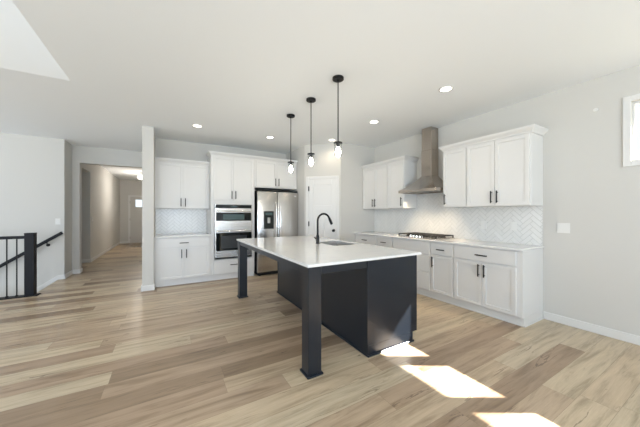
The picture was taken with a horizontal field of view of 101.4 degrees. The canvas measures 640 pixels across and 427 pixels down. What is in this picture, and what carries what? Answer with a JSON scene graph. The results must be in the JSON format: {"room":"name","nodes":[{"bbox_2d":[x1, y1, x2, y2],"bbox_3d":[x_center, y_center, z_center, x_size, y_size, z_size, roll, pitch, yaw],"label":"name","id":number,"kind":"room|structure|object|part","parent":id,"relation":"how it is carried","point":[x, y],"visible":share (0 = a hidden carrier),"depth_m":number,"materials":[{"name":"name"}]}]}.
{"room":"kitchen","nodes":[
{"label":"kitchen","id":0,"kind":"room"},
{"bbox_2d":[0,133,71,296],"bbox_3d":[-7.063,1.115,4.386,4.230,5.190,0.500,0,0,-30],"label":"wall","id":1,"kind":"structure","parent":0,"point":[36,172],"depth_m":5.04,"materials":[{"name":"paint"}]},
{"bbox_2d":[0,232,62,267],"bbox_3d":[-5.948,1.066,4.694,1.993,1.417,0.091,0,0,-30],"label":"wall handrail","id":2,"kind":"object","parent":1,"relation":"attached to","point":[46,241],"visible":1,"depth_m":5.00,"materials":[{"name":"black wood"}]},
{"bbox_2d":[37,275,57,291],"bbox_3d":[-6.065,2.129,4.671,2.040,1.822,0.014,0,0,-30],"label":"trim","id":3,"kind":"structure","parent":1,"relation":"attached to","point":[54,279],"depth_m":5.10,"materials":[{"name":"white wood"}]},
{"bbox_2d":[55,218,60,224],"bbox_3d":[-5.188,0.158,5.185,0.075,0.118,0.010,0,0,-30],"label":"light switch","id":4,"kind":"object","parent":1,"relation":"attached to","point":[57,221],"visible":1,"depth_m":5.19,"materials":[{"name":"white plastic"}]},
{"bbox_2d":[82,164,119,259],"bbox_3d":[-7.702,-0.085,8.136,1.550,2.790,6.580,0,0,-30],"label":"wall","id":5,"kind":"structure","parent":0,"point":[100,188],"depth_m":7.97,"materials":[{"name":"paint"}]},
{"bbox_2d":[58,268,82,279],"bbox_3d":[-5.251,1.264,5.535,0.134,0.092,0.724,0,0,-17],"label":"baseboard","id":6,"kind":"structure","parent":5,"relation":"attached to","point":[77,271],"depth_m":5.52,"materials":[{"name":"white wood"}]},
{"bbox_2d":[82,241,127,262],"bbox_3d":[-7.373,1.264,9.037,1.389,0.092,5.334,0,0,-14],"label":"baseboard","id":7,"kind":"structure","parent":5,"relation":"attached to","point":[122,242],"depth_m":8.14,"materials":[{"name":"white wood"}]},
{"bbox_2d":[72,145,141,269],"bbox_3d":[-4.855,-0.085,6.058,1.550,2.790,0.160,0,0,-30],"label":"wall","id":8,"kind":"structure","parent":0,"point":[81,155],"depth_m":5.79,"materials":[{"name":"paint"}]},
{"bbox_2d":[120,179,141,242],"bbox_3d":[-8.106,-0.085,11.791,1.700,2.790,0.140,0,0,-30],"label":"wall","id":9,"kind":"structure","parent":0,"point":[127,187],"depth_m":11.58,"materials":[{"name":"paint"}]},
{"bbox_2d":[126,195,141,247],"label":"door frame","id":10,"kind":"structure","parent":9,"relation":"in","point":[129,196],"depth_m":11.51,"materials":[{"name":"white wood"}]},
{"bbox_2d":[142,125,154,285],"bbox_3d":[-5.161,-0.085,8.282,0.165,2.790,8.890,0,0,-30],"label":"wall","id":11,"kind":"structure","parent":0,"point":[148,134],"depth_m":4.45,"materials":[{"name":"paint"}]},
{"bbox_2d":[141,283,154,291],"bbox_3d":[-5.153,1.264,8.267,0.196,0.092,8.886,0,0,-30],"label":"baseboard","id":12,"kind":"structure","parent":11,"relation":"attached to","point":[148,287],"depth_m":4.43,"materials":[{"name":"white wood"}]},
{"bbox_2d":[155,138,285,233],"bbox_3d":[-2.062,-0.085,5.883,2.765,2.790,0.120,0,0,-30],"label":"wall","id":13,"kind":"structure","parent":0,"point":[164,148],"depth_m":5.46,"materials":[{"name":"paint"}]},
{"bbox_2d":[155,209,206,233],"bbox_3d":[-2.820,0.155,5.365,0.930,0.499,0.009,0,0,-30],"label":"tile backsplash","id":14,"kind":"structure","parent":13,"relation":"attached to","point":[167,221],"depth_m":5.34,"materials":[{"name":"tile"}]},
{"bbox_2d":[155,161,208,208],"bbox_3d":[-2.724,-0.530,5.202,0.933,0.870,0.386,0,0,-30],"label":"upper cabinet","id":15,"kind":"object","parent":13,"relation":"attached to","point":[177,185],"visible":0.95,"depth_m":5.05,"materials":[{"name":"white wood"}]},
{"bbox_3d":[-2.834,-0.530,4.968,0.418,0.846,0.020,0,0,-30],"label":"door","id":16,"kind":"part","parent":15,"relation":"part of","materials":[{"name":"white wood"}]},
{"bbox_2d":[155,157,208,165],"bbox_3d":[-2.642,-1.003,5.061,0.931,0.074,0.052,0,0,-30],"label":"crown molding","id":17,"kind":"structure","parent":15,"relation":"attached to","point":[158,159],"depth_m":5.04,"materials":[{"name":"white wood"}]},
{"bbox_3d":[-2.461,-0.530,5.186,0.438,0.846,0.020,0,0,-30],"label":"door","id":18,"kind":"part","parent":15,"relation":"part of","materials":[{"name":"white wood"}]},
{"bbox_2d":[254,160,296,190],"bbox_3d":[-1.094,-0.840,5.993,0.974,0.580,0.666,0,0,-30],"label":"upper cabinet","id":19,"kind":"object","parent":13,"relation":"attached to","point":[268,175],"visible":0.94,"depth_m":5.72,"materials":[{"name":"white wood"}]},
{"bbox_3d":[-1.147,-0.847,5.630,0.457,0.543,0.020,0,0,-30],"label":"door","id":20,"kind":"part","parent":19,"relation":"part of","materials":[{"name":"white wood"}]},
{"bbox_3d":[-0.750,-0.847,5.862,0.453,0.543,0.020,0,0,-30],"label":"door","id":21,"kind":"part","parent":19,"relation":"part of","materials":[{"name":"white wood"}]},
{"bbox_2d":[0,0,639,180],"bbox_3d":[-3.426,-1.555,3.940,10.340,0.150,18.540,0,0,-30],"label":"ceiling","id":22,"kind":"structure","parent":0,"point":[236,70],"depth_m":2.62,"materials":[{"name":"paint"}]},
{"bbox_2d":[0,0,69,80],"bbox_3d":[-2.947,-2.055,-1.844,5.330,1.150,8.070,0,0,-30],"label":"vault","id":23,"kind":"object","parent":22,"relation":"attached to","point":[21,49],"visible":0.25,"depth_m":2.49,"materials":[{"name":"paint"}]},
{"bbox_2d":[287,114,294,172],"bbox_3d":[-0.439,-1.046,3.943,0.124,0.866,0.124,0,0,-30],"label":"pendant light","id":24,"kind":"object","parent":22,"relation":"hanging from","point":[290,169],"visible":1,"depth_m":3.93,"materials":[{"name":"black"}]},
{"bbox_3d":[-0.439,-1.108,3.943,0.011,0.656,0.011,0,0,45],"label":"rod","id":25,"kind":"part","parent":24,"relation":"part of","materials":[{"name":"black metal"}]},
{"bbox_2d":[306,97,315,165],"bbox_3d":[-0.116,-1.046,3.389,0.124,0.866,0.124,0,0,-30],"label":"pendant light","id":26,"kind":"object","parent":22,"relation":"hanging from","point":[309,99],"visible":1,"depth_m":3.37,"materials":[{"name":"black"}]},
{"bbox_3d":[-0.116,-0.669,3.389,0.062,0.113,0.062,0,0,-30],"label":"bulb","id":27,"kind":"part","parent":26,"relation":"part of","materials":[{"name":"white glass"}]},
{"bbox_2d":[332,75,343,156],"bbox_3d":[0.197,-1.046,2.854,0.124,0.866,0.124,0,0,-30],"label":"pendant light","id":28,"kind":"object","parent":22,"relation":"hanging from","point":[337,78],"visible":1,"depth_m":2.84,"materials":[{"name":"black metal"}]},
{"bbox_3d":[0.197,-0.669,2.854,0.062,0.113,0.062,0,0,-30],"label":"bulb","id":29,"kind":"part","parent":28,"relation":"part of","materials":[{"name":"white glass"}]},
{"bbox_3d":[0.197,-1.108,2.854,0.011,0.656,0.011,0,0,-15],"label":"rod","id":30,"kind":"part","parent":28,"relation":"part of","materials":[{"name":"black metal"}]},
{"bbox_2d":[369,120,378,123],"bbox_3d":[0.870,-1.474,4.214,0.164,0.009,0.164,0,0,-30],"label":"recessed light","id":31,"kind":"object","parent":22,"relation":"in","point":[371,121],"visible":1,"depth_m":4.20,"materials":[{"name":"white plastic"}]},
{"bbox_2d":[438,85,453,91],"bbox_3d":[1.492,-1.474,3.102,0.164,0.009,0.164,0,0,-30],"label":"recessed light","id":32,"kind":"object","parent":22,"relation":"in","point":[444,88],"visible":1,"depth_m":3.09,"materials":[{"name":"white plastic"}]},
{"bbox_2d":[440,87,451,90],"bbox_3d":[1.492,-1.475,3.102,0.122,0.004,0.122,0,0,-30],"label":"diffuser","id":33,"kind":"object","parent":32,"relation":"attached to","point":[442,88],"depth_m":3.10,"materials":[{"name":"white"}]},
{"bbox_2d":[0,243,639,426],"bbox_3d":[-3.426,1.340,3.940,10.340,0.060,18.540,0,0,-30],"label":"floor","id":34,"kind":"structure","parent":0,"point":[93,349],"depth_m":2.29,"materials":[{"name":"brown wood"}]},
{"bbox_2d":[0,233,40,299],"bbox_3d":[-5.690,0.809,3.543,2.700,1.002,0.150,0,0,-30],"label":"stair railing","id":35,"kind":"object","parent":34,"relation":"on","point":[30,239],"visible":1,"depth_m":4.12,"materials":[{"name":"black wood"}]},
{"bbox_3d":[-5.757,0.376,3.504,2.544,0.045,0.060,0,0,-30],"label":"rail","id":36,"kind":"part","parent":35,"relation":"part of","materials":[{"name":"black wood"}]},
{"bbox_3d":[-5.690,1.304,3.543,2.700,0.012,0.150,0,0,-30],"label":"rail","id":37,"kind":"part","parent":35,"relation":"part of","materials":[{"name":"black wood"}]},
{"bbox_3d":[-4.611,0.803,4.174,0.118,0.990,0.118,0,0,-30],"label":"newel post","id":38,"kind":"part","parent":35,"relation":"part of","materials":[{"name":"black wood"}]},
{"bbox_2d":[154,236,210,282],"bbox_3d":[-2.654,0.869,5.082,0.933,0.880,0.666,0,0,-30],"label":"base cabinet","id":39,"kind":"object","parent":34,"relation":"on","point":[175,258],"visible":0.99,"depth_m":4.81,"materials":[{"name":"white wood"}]},
{"bbox_3d":[-2.683,0.913,4.732,0.400,0.557,0.020,0,0,-30],"label":"door","id":40,"kind":"part","parent":39,"relation":"part of","materials":[{"name":"white wood"}]},
{"bbox_2d":[154,232,210,237],"bbox_3d":[-2.658,0.417,5.088,0.932,0.024,0.649,0,0,-30],"label":"countertop","id":41,"kind":"structure","parent":39,"relation":"on","point":[205,233],"depth_m":4.96,"materials":[{"name":"white stone"}]},
{"bbox_3d":[-2.495,0.529,4.842,0.835,0.171,0.020,0,0,-30],"label":"drawer","id":42,"kind":"part","parent":39,"relation":"part of","materials":[{"name":"white wood"}]},
{"bbox_3d":[-2.321,0.913,4.944,0.431,0.557,0.020,0,0,-30],"label":"door","id":43,"kind":"part","parent":39,"relation":"part of","materials":[{"name":"white wood"}]},
{"bbox_2d":[155,271,253,287],"bbox_3d":[-2.155,1.260,5.087,1.768,0.100,0.024,0,0,-30],"label":"trim","id":44,"kind":"structure","parent":39,"relation":"attached to","point":[249,273],"depth_m":4.99,"materials":[{"name":"white wood"}]},
{"bbox_2d":[207,155,253,275],"bbox_3d":[-1.883,0.089,5.532,0.850,2.439,0.666,0,0,-30],"label":"tall cabinet","id":45,"kind":"object","parent":34,"relation":"on","point":[231,180],"visible":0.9,"depth_m":5.25,"materials":[{"name":"white wood"}]},
{"bbox_3d":[-1.906,-0.686,5.187,0.373,0.863,0.020,0,0,-30],"label":"door","id":46,"kind":"part","parent":45,"relation":"part of","materials":[{"name":"white wood"}]},
{"bbox_2d":[214,204,251,258],"bbox_3d":[-1.843,0.357,5.465,0.725,1.075,0.603,0,0,-30],"label":"double wall oven","id":47,"kind":"object","parent":45,"relation":"in","point":[232,223],"visible":0.94,"depth_m":5.21,"materials":[{"name":"silver metal"}]},
{"bbox_3d":[-1.730,-0.139,5.271,0.701,0.068,0.011,0,0,-30],"label":"control panel","id":48,"kind":"part","parent":47,"relation":"part of","materials":[{"name":"black glass"}]},
{"bbox_3d":[-1.727,0.565,5.265,0.713,0.600,0.024,0,0,-30],"label":"oven door","id":49,"kind":"part","parent":47,"relation":"part of","materials":[{"name":"silver metal"}]},
{"bbox_3d":[-1.720,0.556,5.253,0.685,0.353,0.005,0,0,-30],"label":"door glass","id":50,"kind":"part","parent":47,"relation":"part of","materials":[{"name":"black glass"}]},
{"bbox_3d":[-1.727,0.068,5.265,0.713,0.325,0.024,0,0,-30],"label":"microwave door","id":51,"kind":"part","parent":47,"relation":"part of","materials":[{"name":"silver metal"}]},
{"bbox_3d":[-1.720,0.064,5.253,0.685,0.167,0.005,0,0,-30],"label":"door glass","id":52,"kind":"part","parent":47,"relation":"part of","materials":[{"name":"black glass"}]},
{"bbox_3d":[-1.706,0.343,5.230,0.665,0.026,0.059,0,0,-30],"label":"door handle","id":53,"kind":"part","parent":47,"relation":"part of","materials":[{"name":"metal"}]},
{"bbox_3d":[-1.706,-0.050,5.230,0.665,0.026,0.059,0,0,-30],"label":"door handle","id":54,"kind":"part","parent":47,"relation":"part of","materials":[{"name":"metal"}]},
{"bbox_3d":[-1.732,1.063,5.288,0.775,0.257,0.020,0,0,-30],"label":"drawer","id":55,"kind":"part","parent":45,"relation":"part of","materials":[{"name":"white wood"}]},
{"bbox_3d":[-1.569,-0.686,5.383,0.398,0.863,0.020,0,0,-30],"label":"door","id":56,"kind":"part","parent":45,"relation":"part of","materials":[{"name":"white wood"}]},
{"bbox_2d":[206,151,297,163],"bbox_3d":[-1.398,-1.168,5.615,1.879,0.074,0.313,0,0,-30],"label":"crown molding","id":57,"kind":"structure","parent":45,"relation":"attached to","point":[209,153],"depth_m":5.41,"materials":[{"name":"white wood"}]},
{"bbox_2d":[254,190,297,275],"bbox_3d":[-1.044,0.405,5.940,0.935,1.811,0.730,0,0,-30],"label":"refrigerator","id":58,"kind":"object","parent":34,"relation":"on","point":[275,211],"visible":0.71,"depth_m":5.61,"materials":[{"name":"metal"}]},
{"bbox_3d":[-1.126,0.385,5.591,0.441,1.700,0.072,0,0,-30],"label":"freezer door","id":59,"kind":"part","parent":58,"relation":"part of","materials":[{"name":"silver metal"}]},
{"bbox_3d":[-0.936,0.220,5.624,0.025,0.958,0.077,0,0,-30],"label":"door handle","id":60,"kind":"part","parent":58,"relation":"part of","materials":[{"name":"metal"}]},
{"bbox_3d":[-0.859,0.220,5.669,0.025,0.958,0.077,0,0,-30],"label":"door handle","id":61,"kind":"part","parent":58,"relation":"part of","materials":[{"name":"metal"}]},
{"bbox_3d":[-0.719,0.385,5.830,0.484,1.700,0.072,0,0,-30],"label":"fresh food door","id":62,"kind":"part","parent":58,"relation":"part of","materials":[{"name":"silver metal"}]},
{"bbox_2d":[237,241,416,379],"bbox_3d":[-0.139,0.869,3.438,1.320,0.880,2.427,0,0,-30],"label":"kitchen island","id":63,"kind":"object","parent":34,"relation":"on","point":[371,306],"visible":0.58,"depth_m":2.55,"materials":[{"name":"wood"}]},
{"bbox_3d":[-1.220,0.861,4.126,0.120,0.863,0.120,0,0,-30],"label":"leg","id":64,"kind":"part","parent":63,"relation":"part of","materials":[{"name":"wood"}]},
{"bbox_3d":[-0.070,0.861,2.157,0.120,0.863,0.120,0,0,-30],"label":"leg","id":65,"kind":"part","parent":63,"relation":"part of","materials":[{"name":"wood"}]},
{"bbox_3d":[-0.122,0.869,3.366,0.018,0.880,2.210,0,0,-30],"label":"panel","id":66,"kind":"part","parent":63,"relation":"part of","materials":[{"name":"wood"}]},
{"bbox_3d":[-0.138,1.299,3.357,0.018,0.022,2.255,0,0,-30],"label":"shoe molding","id":67,"kind":"part","parent":63,"relation":"part of","materials":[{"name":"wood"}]},
{"bbox_2d":[237,235,420,267],"bbox_3d":[-0.136,0.417,3.454,1.337,0.024,2.449,0,0,-30],"label":"island countertop","id":68,"kind":"structure","parent":63,"relation":"on","point":[304,251],"depth_m":2.87,"materials":[{"name":"white stone"}]},
{"bbox_2d":[314,213,332,243],"bbox_3d":[0.045,0.198,3.620,0.270,0.414,0.122,0,0,-30],"label":"kitchen faucet","id":69,"kind":"object","parent":68,"relation":"on","point":[327,215],"visible":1,"depth_m":3.53,"materials":[{"name":"black metal"}]},
{"bbox_3d":[0.048,0.143,3.583,0.209,0.304,0.027,0,0,-30],"label":"spout","id":70,"kind":"part","parent":69,"relation":"part of","materials":[{"name":"black metal"}]},
{"bbox_2d":[319,241,352,245],"bbox_3d":[0.216,0.517,3.595,0.368,0.214,0.508,0,0,-30],"label":"sink","id":71,"kind":"object","parent":68,"relation":"in","point":[334,243],"visible":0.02,"depth_m":3.83,"materials":[{"name":"metal"}]},
{"bbox_3d":[0.697,1.299,2.530,0.624,0.022,0.014,0,0,-30],"label":"shoe molding","id":72,"kind":"part","parent":63,"relation":"part of","materials":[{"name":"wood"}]},
{"bbox_3d":[0.715,0.869,2.562,0.660,0.880,0.022,0,0,-30],"label":"panel","id":73,"kind":"part","parent":63,"relation":"part of","materials":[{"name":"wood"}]},
{"bbox_2d":[355,234,376,244],"bbox_3d":[1.149,0.869,5.489,0.596,0.880,0.678,0,0,-30],"label":"base cabinet","id":74,"kind":"object","parent":34,"relation":"on","point":[359,238],"visible":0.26,"depth_m":5.32,"materials":[{"name":"white wood"}]},
{"bbox_2d":[377,236,392,247],"bbox_3d":[1.424,0.869,5.019,0.596,0.880,0.410,0,0,-30],"label":"base cabinet","id":75,"kind":"object","parent":34,"relation":"on","point":[381,241],"visible":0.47,"depth_m":4.86,"materials":[{"name":"white wood"}]},
{"bbox_2d":[393,238,430,290],"bbox_3d":[1.724,0.869,4.504,0.596,0.880,0.783,0,0,-30],"label":"base cabinet","id":76,"kind":"object","parent":34,"relation":"on","point":[423,260],"visible":0.22,"depth_m":4.17,"materials":[{"name":"white wood"}]},
{"bbox_3d":[1.507,0.539,4.377,0.020,0.191,0.759,0,0,-30],"label":"drawer","id":77,"kind":"part","parent":76,"relation":"part of","materials":[{"name":"white wood"}]},
{"bbox_3d":[1.507,1.056,4.377,0.020,0.273,0.759,0,0,-30],"label":"drawer","id":78,"kind":"part","parent":76,"relation":"part of","materials":[{"name":"white wood"}]},
{"bbox_3d":[1.507,0.777,4.377,0.020,0.256,0.759,0,0,-30],"label":"drawer","id":79,"kind":"part","parent":76,"relation":"part of","materials":[{"name":"white wood"}]},
{"bbox_2d":[431,242,453,297],"bbox_3d":[2.017,0.869,4.003,0.596,0.880,0.377,0,0,-30],"label":"base cabinet","id":80,"kind":"object","parent":34,"relation":"on","point":[442,254],"visible":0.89,"depth_m":3.85,"materials":[{"name":"white wood"}]},
{"bbox_3d":[1.800,0.529,3.876,0.020,0.171,0.353,0,0,-30],"label":"drawer","id":81,"kind":"part","parent":80,"relation":"part of","materials":[{"name":"white wood"}]},
{"bbox_2d":[454,244,542,325],"bbox_3d":[2.322,0.869,3.482,0.596,0.880,0.830,0,0,-30],"label":"base cabinet","id":82,"kind":"object","parent":34,"relation":"on","point":[510,282],"visible":0.96,"depth_m":3.22,"materials":[{"name":"white wood"}]},
{"bbox_2d":[354,231,543,250],"bbox_3d":[1.759,0.417,4.449,0.591,0.024,3.091,0,0,-30],"label":"countertop","id":83,"kind":"structure","parent":82,"relation":"on","point":[488,244],"depth_m":3.66,"materials":[{"name":"white stone"}]},
{"bbox_2d":[399,232,453,239],"bbox_3d":[1.784,0.377,4.459,0.500,0.055,0.760,0,0,-30],"label":"gas cooktop","id":84,"kind":"object","parent":83,"relation":"in","point":[431,236],"visible":1,"depth_m":4.34,"materials":[{"name":"silver metal"}]},
{"bbox_3d":[1.996,0.913,3.541,0.020,0.557,0.375,0,0,-30],"label":"door","id":85,"kind":"part","parent":82,"relation":"part of","materials":[{"name":"white wood"}]},
{"bbox_2d":[417,288,543,327],"bbox_3d":[1.789,1.260,4.455,0.499,0.100,3.078,0,0,-30],"label":"trim","id":86,"kind":"structure","parent":82,"relation":"attached to","point":[515,320],"depth_m":3.46,"materials":[{"name":"white wood"}]},
{"bbox_3d":[2.092,0.529,3.377,0.020,0.171,0.756,0,0,-30],"label":"drawer","id":87,"kind":"part","parent":82,"relation":"part of","materials":[{"name":"white wood"}]},
{"bbox_3d":[2.188,0.913,3.212,0.020,0.557,0.375,0,0,-30],"label":"door","id":88,"kind":"part","parent":82,"relation":"part of","materials":[{"name":"white wood"}]},
{"bbox_2d":[286,143,374,241],"bbox_3d":[0.168,-0.085,6.283,1.490,2.790,1.680,0,0,-30],"label":"wall","id":89,"kind":"structure","parent":0,"point":[353,218],"depth_m":5.64,"materials":[{"name":"paint"}]},
{"bbox_2d":[306,176,338,239],"bbox_3d":[0.044,0.260,5.524,0.723,2.100,0.082,0,0,15],"label":"door","id":90,"kind":"structure","parent":89,"relation":"in","point":[322,193],"depth_m":5.55,"materials":[{"name":"white wood"}]},
{"bbox_2d":[375,65,639,335],"bbox_3d":[3.445,-0.085,2.291,0.140,2.790,8.760,0,0,-30],"label":"wall","id":91,"kind":"structure","parent":0,"point":[591,272],"depth_m":2.94,"materials":[{"name":"paint"}]},
{"bbox_2d":[363,164,388,208],"bbox_3d":[1.261,-0.530,5.505,0.386,0.870,0.763,0,0,-30],"label":"upper cabinet","id":92,"kind":"object","parent":91,"relation":"attached to","point":[375,179],"visible":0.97,"depth_m":5.39,"materials":[{"name":"white wood"}]},
{"bbox_3d":[1.040,-0.530,5.592,0.020,0.846,0.368,0,0,-30],"label":"door","id":93,"kind":"part","parent":92,"relation":"part of","materials":[{"name":"white wood"}]},
{"bbox_3d":[1.229,-0.530,5.269,0.020,0.846,0.368,0,0,-30],"label":"door","id":94,"kind":"part","parent":92,"relation":"part of","materials":[{"name":"white wood"}]},
{"bbox_2d":[388,160,416,208],"bbox_3d":[1.553,-0.530,5.005,0.386,0.870,0.395,0,0,-30],"label":"upper cabinet","id":95,"kind":"object","parent":91,"relation":"attached to","point":[402,174],"visible":0.99,"depth_m":4.88,"materials":[{"name":"white wood"}]},
{"bbox_2d":[361,155,418,169],"bbox_3d":[1.375,-1.003,5.313,0.382,0.074,1.212,0,0,-30],"label":"crown molding","id":96,"kind":"structure","parent":95,"relation":"on","point":[401,158],"depth_m":4.99,"materials":[{"name":"white wood"}]},
{"bbox_3d":[1.427,-0.530,4.931,0.020,0.846,0.375,0,0,-30],"label":"door","id":97,"kind":"part","parent":95,"relation":"part of","materials":[{"name":"white wood"}]},
{"bbox_2d":[398,126,442,193],"bbox_3d":[1.798,-0.918,4.467,0.504,1.121,0.750,0,0,-30],"label":"range hood","id":98,"kind":"object","parent":91,"relation":"attached to","point":[429,181],"visible":0.96,"depth_m":4.48,"materials":[{"name":"metal"}]},
{"bbox_2d":[443,147,466,207],"bbox_3d":[2.141,-0.530,4.000,0.386,0.870,0.373,0,0,-30],"label":"upper cabinet","id":99,"kind":"object","parent":91,"relation":"attached to","point":[454,161],"visible":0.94,"depth_m":3.91,"materials":[{"name":"white wood"}]},
{"bbox_2d":[374,193,542,245],"bbox_3d":[2.007,0.024,4.601,0.009,0.762,3.076,0,0,-30],"label":"tile backsplash","id":100,"kind":"structure","parent":91,"relation":"attached to","point":[429,215],"depth_m":4.13,"materials":[{"name":"tile"}]},
{"bbox_2d":[481,221,486,228],"bbox_3d":[2.422,0.170,3.873,0.010,0.118,0.075,0,0,-30],"label":"wall outlet","id":101,"kind":"object","parent":100,"relation":"attached to","point":[483,223],"visible":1,"depth_m":3.87,"materials":[{"name":"white plastic"}]},
{"bbox_2d":[467,132,542,206],"bbox_3d":[2.428,-0.530,3.508,0.386,0.870,0.767,0,0,-30],"label":"upper cabinet","id":102,"kind":"object","parent":91,"relation":"attached to","point":[505,172],"visible":1,"depth_m":3.34,"materials":[{"name":"white wood"}]},
{"bbox_3d":[2.205,-0.530,3.599,0.020,0.846,0.364,0,0,-30],"label":"door","id":103,"kind":"part","parent":102,"relation":"part of","materials":[{"name":"white wood"}]},
{"bbox_2d":[438,124,547,151],"bbox_3d":[2.336,-1.003,3.670,0.382,0.074,1.246,0,0,-30],"label":"crown molding","id":104,"kind":"structure","parent":102,"relation":"on","point":[533,128],"depth_m":3.38,"materials":[{"name":"white wood"}]},
{"bbox_3d":[2.395,-0.530,3.274,0.020,0.846,0.377,0,0,-30],"label":"door","id":105,"kind":"part","parent":102,"relation":"part of","materials":[{"name":"white wood"}]},
{"bbox_2d":[557,223,569,232],"bbox_3d":[2.882,0.172,3.103,0.010,0.118,0.118,0,0,-30],"label":"light switch","id":106,"kind":"object","parent":91,"relation":"attached to","point":[561,227],"visible":1,"depth_m":3.10,"materials":[{"name":"white plastic"}]},
{"bbox_2d":[543,311,639,345],"bbox_3d":[4.151,1.264,0.928,0.016,0.092,5.415,0,0,-30],"label":"baseboard","id":107,"kind":"structure","parent":91,"relation":"attached to","point":[623,336],"depth_m":2.87,"materials":[{"name":"white wood"}]},
{"bbox_2d":[623,93,639,166],"bbox_3d":[3.764,-0.835,1.707,0.138,0.712,2.362,0,0,-30],"label":"window","id":108,"kind":"structure","parent":91,"relation":"in","point":[627,161],"depth_m":2.67,"materials":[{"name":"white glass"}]},
{"bbox_3d":[3.306,-0.835,2.518,0.050,0.600,0.387,0,0,-30],"label":"sash","id":109,"kind":"part","parent":108,"relation":"part of","materials":[{"name":"white"}]}
]}

